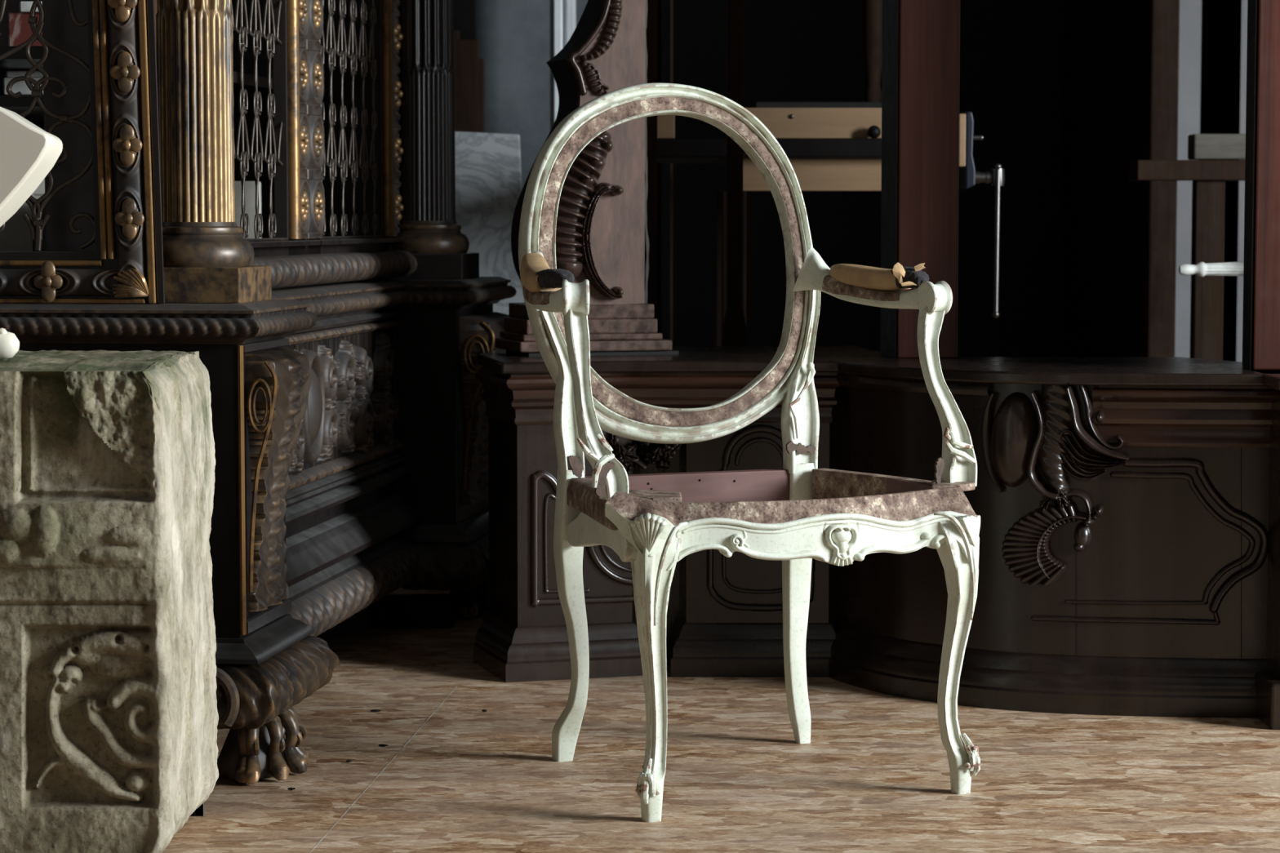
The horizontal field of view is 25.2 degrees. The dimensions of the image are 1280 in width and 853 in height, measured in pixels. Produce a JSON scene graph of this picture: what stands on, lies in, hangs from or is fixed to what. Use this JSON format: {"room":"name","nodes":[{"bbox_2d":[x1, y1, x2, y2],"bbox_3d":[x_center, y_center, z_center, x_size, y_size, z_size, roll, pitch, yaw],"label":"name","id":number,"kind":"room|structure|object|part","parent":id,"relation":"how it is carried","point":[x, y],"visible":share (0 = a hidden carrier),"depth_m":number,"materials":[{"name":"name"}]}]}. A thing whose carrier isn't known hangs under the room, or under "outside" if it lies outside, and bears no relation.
{"room":"furniture restoration workshop","nodes":[
{"label":"furniture restoration workshop","id":0,"kind":"room"},
{"bbox_2d":[161,586,1279,852],"bbox_3d":[0.800,0.550,3.449,7.000,0.060,12.800,0,4,0],"label":"floor","id":1,"kind":"structure","parent":0,"point":[873,775],"depth_m":3.95,"materials":[{"name":"beige wood"}]},
{"bbox_2d":[0,350,218,852],"bbox_3d":[-0.700,0.214,3.486,0.321,0.605,0.361,0,4,0],"label":"stone block","id":2,"kind":"object","parent":1,"relation":"on","point":[109,716],"visible":0.99,"depth_m":3.34,"materials":[{"name":"stone"}]},
{"bbox_2d":[0,106,62,359],"bbox_3d":[-0.802,-0.242,3.396,0.222,0.326,0.090,0,4,0],"label":"fragment","id":3,"kind":"object","parent":2,"relation":"on","point":[28,153],"visible":1,"depth_m":3.35,"materials":[{"name":"white stone"}]},
{"bbox_2d":[0,0,516,784],"bbox_3d":[-1.023,-0.647,4.803,1.376,2.130,1.981,1,4,8],"label":"tall cabinet","id":4,"kind":"object","parent":1,"relation":"on","point":[339,346],"visible":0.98,"depth_m":4.52,"materials":[{"name":"brown wood"}]},
{"bbox_2d":[0,95,44,119],"bbox_3d":[-1.192,-0.486,4.380,0.800,0.016,0.550,1,4,8],"label":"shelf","id":5,"kind":"object","parent":4,"relation":"attached to","point":[19,104],"depth_m":4.06,"materials":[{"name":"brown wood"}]},
{"bbox_2d":[0,177,44,251],"bbox_3d":[-0.896,-0.291,4.343,0.200,0.180,0.160,0,4,-4],"label":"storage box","id":6,"kind":"object","parent":4,"relation":"on","point":[15,236],"visible":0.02,"depth_m":4.26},
{"bbox_2d":[3,0,43,95],"bbox_3d":[-0.889,-0.568,4.320,0.118,0.139,0.140,0,4,0],"label":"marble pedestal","id":7,"kind":"object","parent":4,"relation":"on","point":[20,30],"visible":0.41,"depth_m":4.27,"materials":[{"name":"grey stone"}]},
{"bbox_2d":[31,193,45,251],"bbox_3d":[-0.838,-0.284,4.198,0.098,0.114,0.085,0,4,0],"label":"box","id":8,"kind":"object","parent":4,"relation":"on","point":[43,247],"visible":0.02,"depth_m":4.17,"materials":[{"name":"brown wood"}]},
{"bbox_3d":[-0.901,-0.196,3.892,0.442,0.040,0.021,1,4,8],"label":"link moulding","id":9,"kind":"part","parent":4,"relation":"part of","materials":[{"name":"black wood"}]},
{"bbox_3d":[-0.927,-0.469,3.894,0.564,0.614,0.022,1,4,8],"label":"grille door","id":10,"kind":"part","parent":4,"relation":"part of","materials":[{"name":"brown wood"}]},
{"bbox_3d":[-0.693,-0.447,3.845,0.052,0.544,0.021,1,4,8],"label":"link moulding","id":11,"kind":"part","parent":4,"relation":"part of","materials":[{"name":"black wood"}]},
{"bbox_3d":[-0.891,-0.995,5.657,0.800,1.400,0.030,1,4,8],"label":"panel","id":12,"kind":"part","parent":4,"relation":"part of","materials":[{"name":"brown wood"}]},
{"bbox_2d":[154,0,157,57],"bbox_3d":[-0.808,-0.716,4.806,0.230,0.249,0.230,0,4,0],"label":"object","id":13,"kind":"object","parent":4,"relation":"on","point":[155,1],"visible":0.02,"depth_m":4.70,"materials":[{"name":"brown ceramic"}]},
{"bbox_2d":[0,45,340,105],"bbox_3d":[-0.957,-0.584,4.836,0.620,0.018,1.650,1,4,8],"label":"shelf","id":14,"kind":"object","parent":4,"relation":"attached to","point":[291,76],"depth_m":4.67,"materials":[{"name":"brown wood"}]},
{"bbox_2d":[234,181,262,238],"bbox_3d":[-0.686,-0.338,4.989,0.050,0.180,0.020,1,4,8],"label":"stub","id":15,"kind":"object","parent":4,"relation":"on","point":[250,186],"visible":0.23,"depth_m":4.97,"materials":[{"name":"grey"}]},
{"bbox_2d":[231,0,283,239],"bbox_3d":[-0.629,-0.576,4.363,0.010,0.587,0.655,1,4,8],"label":"iron grille","id":16,"kind":"object","parent":4,"relation":"attached to","point":[274,103],"depth_m":4.58,"materials":[{"name":"grey metal"}]},
{"bbox_3d":[-0.623,-0.906,4.393,0.024,1.333,0.731,1,4,8],"label":"grille door","id":17,"kind":"part","parent":4,"relation":"part of","materials":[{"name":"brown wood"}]},
{"bbox_3d":[-0.599,-0.282,4.435,0.030,0.008,0.721,1,4,8],"label":"door sill","id":18,"kind":"part","parent":4,"relation":"part of","materials":[{"name":"brown wood"}]},
{"bbox_3d":[-0.562,-0.569,4.735,0.021,0.515,0.087,1,4,8],"label":"link moulding","id":19,"kind":"part","parent":4,"relation":"part of","materials":[{"name":"brown wood"}]},
{"bbox_3d":[-0.549,-0.576,4.829,0.021,0.515,0.094,1,4,8],"label":"link moulding","id":20,"kind":"part","parent":4,"relation":"part of","materials":[{"name":"brown wood"}]},
{"bbox_3d":[-0.529,-0.266,4.830,0.055,0.050,1.477,1,4,8],"label":"carved rail","id":21,"kind":"part","parent":4,"relation":"part of","materials":[{"name":"brown wood"}]},
{"bbox_3d":[-0.530,-0.036,4.716,0.036,0.220,1.200,1,4,8],"label":"carved panel","id":22,"kind":"part","parent":4,"relation":"part of","materials":[{"name":"brown wood"}]},
{"bbox_3d":[-0.536,-0.148,4.709,0.024,0.016,1.216,1,4,8],"label":"panel moulding","id":23,"kind":"part","parent":4,"relation":"part of","materials":[{"name":"brown wood"}]},
{"bbox_3d":[-0.532,0.101,4.727,0.028,0.020,1.216,1,4,8],"label":"panel moulding","id":24,"kind":"part","parent":4,"relation":"part of","materials":[{"name":"brown wood"}]},
{"bbox_3d":[-0.533,0.079,4.725,0.026,0.024,1.216,1,4,8],"label":"panel moulding","id":25,"kind":"part","parent":4,"relation":"part of","materials":[{"name":"brown wood"}]},
{"bbox_3d":[-0.528,0.125,4.728,0.036,0.022,1.216,1,4,8],"label":"panel moulding","id":26,"kind":"part","parent":4,"relation":"part of","materials":[{"name":"brown wood"}]},
{"bbox_3d":[-0.533,-0.167,4.707,0.026,0.018,1.216,1,4,8],"label":"panel moulding","id":27,"kind":"part","parent":4,"relation":"part of","materials":[{"name":"brown wood"}]},
{"bbox_2d":[319,0,378,236],"bbox_3d":[-0.529,-0.630,5.096,0.010,0.587,0.511,1,4,8],"label":"iron grille","id":28,"kind":"object","parent":4,"relation":"attached to","point":[330,94],"depth_m":5.16,"materials":[{"name":"grey metal"}]},
{"bbox_3d":[-0.521,-0.960,5.127,0.024,1.333,0.747,1,4,8],"label":"grille door","id":29,"kind":"part","parent":4,"relation":"part of","materials":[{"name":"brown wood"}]},
{"bbox_3d":[-1.044,0.230,4.877,1.332,0.030,1.904,1,4,8],"label":"moulding","id":30,"kind":"part","parent":4,"relation":"part of","materials":[{"name":"brown wood"}]},
{"bbox_3d":[-0.519,0.195,4.732,0.056,0.058,1.216,1,4,8],"label":"panel moulding","id":31,"kind":"part","parent":4,"relation":"part of","materials":[{"name":"brown wood"}]},
{"bbox_3d":[-0.498,-0.336,5.169,0.030,0.008,0.737,1,4,8],"label":"door sill","id":32,"kind":"part","parent":4,"relation":"part of","materials":[{"name":"brown wood"}]},
{"bbox_3d":[-0.465,-0.621,5.446,0.021,0.515,0.143,1,4,8],"label":"link moulding","id":33,"kind":"part","parent":4,"relation":"part of","materials":[{"name":"black wood"}]},
{"bbox_2d":[370,709,381,711],"bbox_3d":[-0.413,0.444,4.462,0.017,0.004,0.005,0,4,0],"label":"wood splinter","id":34,"kind":"object","parent":1,"relation":"on","point":[373,710],"visible":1,"depth_m":4.46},
{"bbox_2d":[377,744,388,746],"bbox_3d":[-0.374,0.465,4.169,0.015,0.004,0.004,0,4,7],"label":"wood splinter","id":35,"kind":"object","parent":1,"relation":"on","point":[380,745],"visible":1,"depth_m":4.17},
{"bbox_2d":[453,30,484,132],"bbox_3d":[-0.435,-0.355,7.005,0.110,1.223,0.025,0,4,0],"label":"wooden board","id":36,"kind":"object","parent":1,"relation":"on","point":[468,68],"visible":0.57,"depth_m":6.96,"materials":[{"name":"brown wood"}]},
{"bbox_2d":[454,131,524,314],"bbox_3d":[-0.336,-0.183,6.448,0.227,0.972,0.386,0,4,0],"label":"marble slab","id":37,"kind":"object","parent":1,"relation":"on","point":[489,187],"visible":0.27,"depth_m":6.54,"materials":[{"name":"grey stone"}]},
{"bbox_2d":[550,0,576,130],"bbox_3d":[-0.186,-1.034,6.878,0.062,2.600,0.090,0,4,0],"label":"trim","id":38,"kind":"structure","parent":1,"relation":"on","point":[562,12],"depth_m":6.85,"materials":[{"name":"white paint"}]},
{"bbox_2d":[670,0,673,346],"bbox_3d":[0.074,-0.468,6.684,0.006,1.500,0.020,0,4,0],"label":"rod","id":39,"kind":"object","parent":1,"relation":"on","point":[671,1],"visible":0.44,"depth_m":6.67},
{"bbox_2d":[720,0,748,346],"bbox_3d":[0.184,-0.586,5.544,0.052,1.900,0.045,0,4,0],"label":"turned post","id":40,"kind":"object","parent":1,"relation":"on","point":[734,331],"visible":0.46,"depth_m":5.54,"materials":[{"name":"black wood"}]},
{"bbox_2d":[518,82,980,822],"bbox_3d":[0.141,0.005,3.927,0.604,0.971,0.557,-2,4,-21],"label":"armchair","id":41,"kind":"object","parent":1,"relation":"on","point":[800,512],"visible":1,"depth_m":4.00,"materials":[{"name":"beige paint"}]},
{"bbox_3d":[-0.127,-0.197,3.877,0.050,0.079,0.284,-1,4,-13],"label":"arm","id":42,"kind":"part","parent":41,"relation":"part of","materials":[{"name":"beige paint"}]},
{"bbox_3d":[-0.111,-0.048,4.021,0.054,0.231,0.061,-2,5,-23],"label":"post","id":43,"kind":"part","parent":41,"relation":"part of","materials":[{"name":"beige paint"}]},
{"bbox_3d":[-0.100,0.271,4.043,0.042,0.424,0.054,-2,5,-23],"label":"leg","id":44,"kind":"part","parent":41,"relation":"part of","materials":[{"name":"beige paint"}]},
{"bbox_3d":[-0.050,0.137,3.826,0.022,0.084,0.390,-1,4,-13],"label":"rail","id":45,"kind":"part","parent":41,"relation":"part of","materials":[{"name":"beige paint"}]},
{"bbox_3d":[0.022,0.310,3.666,0.068,0.388,0.068,-2,5,-23],"label":"leg","id":46,"kind":"part","parent":41,"relation":"part of","materials":[{"name":"beige paint"}]},
{"bbox_3d":[0.043,-0.235,4.115,0.456,0.518,0.101,-2,5,-23],"label":"frame","id":47,"kind":"part","parent":41,"relation":"part of","materials":[{"name":"beige paint"}]},
{"bbox_3d":[0.062,0.101,4.097,0.362,0.068,0.024,-2,5,-23],"label":"rail","id":48,"kind":"part","parent":41,"relation":"part of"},
{"bbox_3d":[0.207,0.145,3.710,0.519,0.107,0.086,-2,4,-21],"label":"rail","id":49,"kind":"part","parent":41,"relation":"part of","materials":[{"name":"beige paint"}]},
{"bbox_3d":[0.231,0.261,4.177,0.045,0.418,0.035,-2,5,-24],"label":"leg","id":50,"kind":"part","parent":41,"relation":"part of","materials":[{"name":"beige paint"}]},
{"bbox_3d":[0.236,-0.079,4.167,0.071,0.290,0.062,-2,5,-23],"label":"post","id":51,"kind":"part","parent":41,"relation":"part of","materials":[{"name":"beige paint"}]},
{"bbox_3d":[0.325,-0.213,4.073,0.043,0.087,0.289,-3,5,-38],"label":"arm","id":52,"kind":"part","parent":41,"relation":"part of","materials":[{"name":"beige paint"}]},
{"bbox_3d":[0.411,0.297,3.831,0.068,0.388,0.068,-2,5,-23],"label":"leg","id":53,"kind":"part","parent":41,"relation":"part of","materials":[{"name":"beige paint"}]},
{"bbox_2d":[657,137,881,346],"bbox_3d":[0.326,-0.145,6.156,0.637,0.931,0.600,0,4,0],"label":"wooden table","id":54,"kind":"object","parent":1,"relation":"on","point":[818,164],"visible":0.11,"depth_m":5.87,"materials":[{"name":"brown wood"}]},
{"bbox_2d":[657,115,675,137],"bbox_3d":[0.051,-0.629,5.885,0.041,0.072,0.030,0,4,0],"label":"block","id":55,"kind":"object","parent":54,"relation":"on","point":[665,123],"visible":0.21,"depth_m":5.87,"materials":[{"name":"beige wood"}]},
{"bbox_3d":[0.194,-0.108,6.379,0.050,0.825,0.050,0,4,0],"label":"leg","id":56,"kind":"part","parent":54,"relation":"part of","materials":[{"name":"black wood"}]},
{"bbox_3d":[0.194,-0.074,5.920,0.050,0.825,0.050,0,4,0],"label":"leg","id":57,"kind":"part","parent":54,"relation":"part of","materials":[{"name":"black wood"}]},
{"bbox_2d":[745,107,881,137],"bbox_3d":[0.359,-0.624,5.883,0.294,0.063,0.035,0,4,0],"label":"board","id":58,"kind":"object","parent":54,"relation":"on","point":[782,122],"visible":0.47,"depth_m":5.87,"materials":[{"name":"wood"}]},
{"bbox_2d":[866,124,880,137],"bbox_3d":[0.479,-0.603,5.852,0.027,0.027,0.027,0,4,0],"label":"ball","id":59,"kind":"object","parent":54,"relation":"on","point":[873,131],"visible":1,"depth_m":5.84,"materials":[{"name":"brown wood"}]},
{"bbox_2d":[959,111,1004,317],"bbox_3d":[0.702,-0.437,5.914,0.100,0.423,0.120,0,4,0],"label":"clamp","id":60,"kind":"object","parent":54,"relation":"attached to","point":[969,177],"visible":0.94,"depth_m":5.88,"materials":[{"name":"grey metal"}]},
{"bbox_3d":[0.693,-0.596,5.892,0.018,0.010,0.010,0,4,0],"label":"guide rod","id":61,"kind":"part","parent":60,"relation":"part of","materials":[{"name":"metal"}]},
{"bbox_3d":[0.735,-0.381,5.888,0.012,0.295,0.010,0,4,0],"label":"handle","id":62,"kind":"part","parent":60,"relation":"part of","materials":[{"name":"metal"}]},
{"bbox_3d":[0.735,-0.382,5.888,0.016,0.317,0.015,0,4,0],"label":"handle knob","id":63,"kind":"part","parent":60,"relation":"part of","materials":[{"name":"metal"}]},
{"bbox_2d":[473,346,1279,729],"bbox_3d":[0.517,0.154,4.811,1.653,0.532,1.108,0,4,0],"label":"counter","id":64,"kind":"object","parent":1,"relation":"on","point":[1128,508],"visible":0.83,"depth_m":4.51,"materials":[{"name":"black wood"}]},
{"bbox_3d":[-0.123,0.370,4.892,0.277,0.088,0.230,-1,4,-17],"label":"plinth moulding","id":65,"kind":"part","parent":64,"relation":"part of","materials":[{"name":"brown wood"}]},
{"bbox_3d":[-0.090,0.186,4.795,0.192,0.229,0.014,-1,4,-17],"label":"panel moulding","id":66,"kind":"part","parent":64,"relation":"part of","materials":[{"name":"brown wood"}]},
{"bbox_2d":[494,0,678,356],"bbox_3d":[-0.093,-0.587,4.985,0.288,0.920,0.186,-1,4,-17],"label":"upright","id":67,"kind":"object","parent":64,"relation":"on","point":[600,227],"visible":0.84,"depth_m":4.95,"materials":[{"name":"red wood"}]},
{"bbox_3d":[-0.105,-0.160,5.022,0.251,0.011,0.168,-1,4,-17],"label":"moulding","id":68,"kind":"part","parent":67,"relation":"part of","materials":[{"name":"brown wood"}]},
{"bbox_3d":[-0.100,-0.145,5.018,0.274,0.018,0.180,-1,4,-17],"label":"moulding","id":69,"kind":"part","parent":67,"relation":"part of","materials":[{"name":"brown wood"}]},
{"bbox_3d":[-0.107,-0.629,4.986,0.206,0.836,0.130,-1,4,-17],"label":"panel","id":70,"kind":"part","parent":67,"relation":"part of","materials":[{"name":"red wood"}]},
{"bbox_2d":[644,0,657,319],"bbox_3d":[0.018,-0.660,5.189,0.027,1.030,0.054,0,4,0],"label":"post","id":71,"kind":"object","parent":64,"relation":"on","point":[651,42],"visible":0.64,"depth_m":5.18,"materials":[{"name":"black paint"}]},
{"bbox_3d":[0.034,-0.051,4.829,0.639,0.088,0.226,0,4,0],"label":"cornice moulding","id":72,"kind":"part","parent":64,"relation":"part of","materials":[{"name":"black wood"}]},
{"bbox_3d":[0.198,0.373,4.849,0.306,0.088,0.104,0,4,0],"label":"plinth moulding","id":73,"kind":"part","parent":64,"relation":"part of","materials":[{"name":"black wood"}]},
{"bbox_3d":[0.204,0.154,4.805,0.183,0.316,0.014,0,4,0],"label":"panel moulding","id":74,"kind":"part","parent":64,"relation":"part of","materials":[{"name":"black wood"}]},
{"bbox_3d":[0.425,-0.070,4.634,0.065,0.023,0.398,-3,5,-34],"label":"cornice moulding","id":75,"kind":"part","parent":64,"relation":"part of","materials":[{"name":"black wood"}]},
{"bbox_2d":[880,0,959,358],"bbox_3d":[0.479,-0.720,4.880,0.117,1.200,0.160,0,4,0],"label":"post","id":76,"kind":"object","parent":64,"relation":"on","point":[921,64],"visible":0.94,"depth_m":4.82,"materials":[{"name":"brown wood"}]},
{"bbox_3d":[0.691,0.396,4.543,0.947,0.088,0.224,2,5,27],"label":"plinth moulding","id":77,"kind":"part","parent":64,"relation":"part of","materials":[{"name":"black wood"}]},
{"bbox_3d":[0.790,0.178,4.432,0.364,0.260,0.031,1,4,9],"label":"panel moulding","id":78,"kind":"part","parent":64,"relation":"part of","materials":[{"name":"black wood"}]},
{"bbox_3d":[0.924,-0.015,4.401,0.454,0.098,0.045,0,4,5],"label":"cornice moulding","id":79,"kind":"part","parent":64,"relation":"part of","materials":[{"name":"black wood"}]},
{"bbox_2d":[1242,0,1279,369],"bbox_3d":[1.026,-0.693,4.511,0.140,1.200,0.160,0,4,0],"label":"post","id":80,"kind":"object","parent":64,"relation":"on","point":[1261,264],"visible":1,"depth_m":4.46,"materials":[{"name":"brown wood"}]},
{"bbox_2d":[1128,160,1244,360],"bbox_3d":[1.264,-0.143,6.367,0.345,0.896,0.120,0,4,0],"label":"wooden stand","id":81,"kind":"object","parent":1,"relation":"on","point":[1208,177],"visible":0.44,"depth_m":6.31,"materials":[{"name":"brown wood"}]},
{"bbox_3d":[1.257,-0.120,6.353,0.064,0.852,0.050,0,4,0],"label":"leg","id":82,"kind":"part","parent":81,"relation":"part of","materials":[{"name":"brown wood"}]},
{"bbox_2d":[1187,133,1245,159],"bbox_3d":[1.299,-0.618,6.322,0.161,0.055,0.080,0,4,0],"label":"beam","id":83,"kind":"structure","parent":81,"relation":"on","point":[1200,146],"depth_m":6.28,"materials":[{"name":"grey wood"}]},
{"bbox_2d":[453,0,1247,361],"bbox_3d":[0.800,-1.392,8.346,6.800,3.100,2.450,0,4,0],"label":"wall","id":84,"kind":"structure","parent":0,"point":[1055,91],"depth_m":9.48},
{"bbox_2d":[751,102,881,107],"bbox_3d":[0.477,-0.858,7.708,0.338,0.020,0.300,0,4,0],"label":"wall shelf","id":85,"kind":"object","parent":84,"relation":"attached to","point":[757,104],"visible":0.36,"depth_m":7.56,"materials":[{"name":"brown wood"}]},
{"bbox_2d":[862,0,882,102],"bbox_3d":[0.625,-1.084,7.641,0.060,0.440,0.060,0,4,0],"label":"baluster","id":86,"kind":"object","parent":85,"relation":"on","point":[872,9],"visible":0.84,"depth_m":7.62,"materials":[{"name":"brown wood"}]},
{"bbox_2d":[1143,0,1179,356],"bbox_3d":[1.294,-0.848,7.077,0.069,2.200,0.060,0,4,0],"label":"post","id":87,"kind":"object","parent":84,"relation":"attached to","point":[1163,15],"depth_m":7.07,"materials":[{"name":"brown wood"}]},
{"bbox_2d":[1178,261,1244,276],"bbox_3d":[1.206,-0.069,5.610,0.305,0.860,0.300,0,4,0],"label":"handle","id":88,"kind":"object","parent":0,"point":[1226,268],"visible":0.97,"depth_m":5.58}
]}

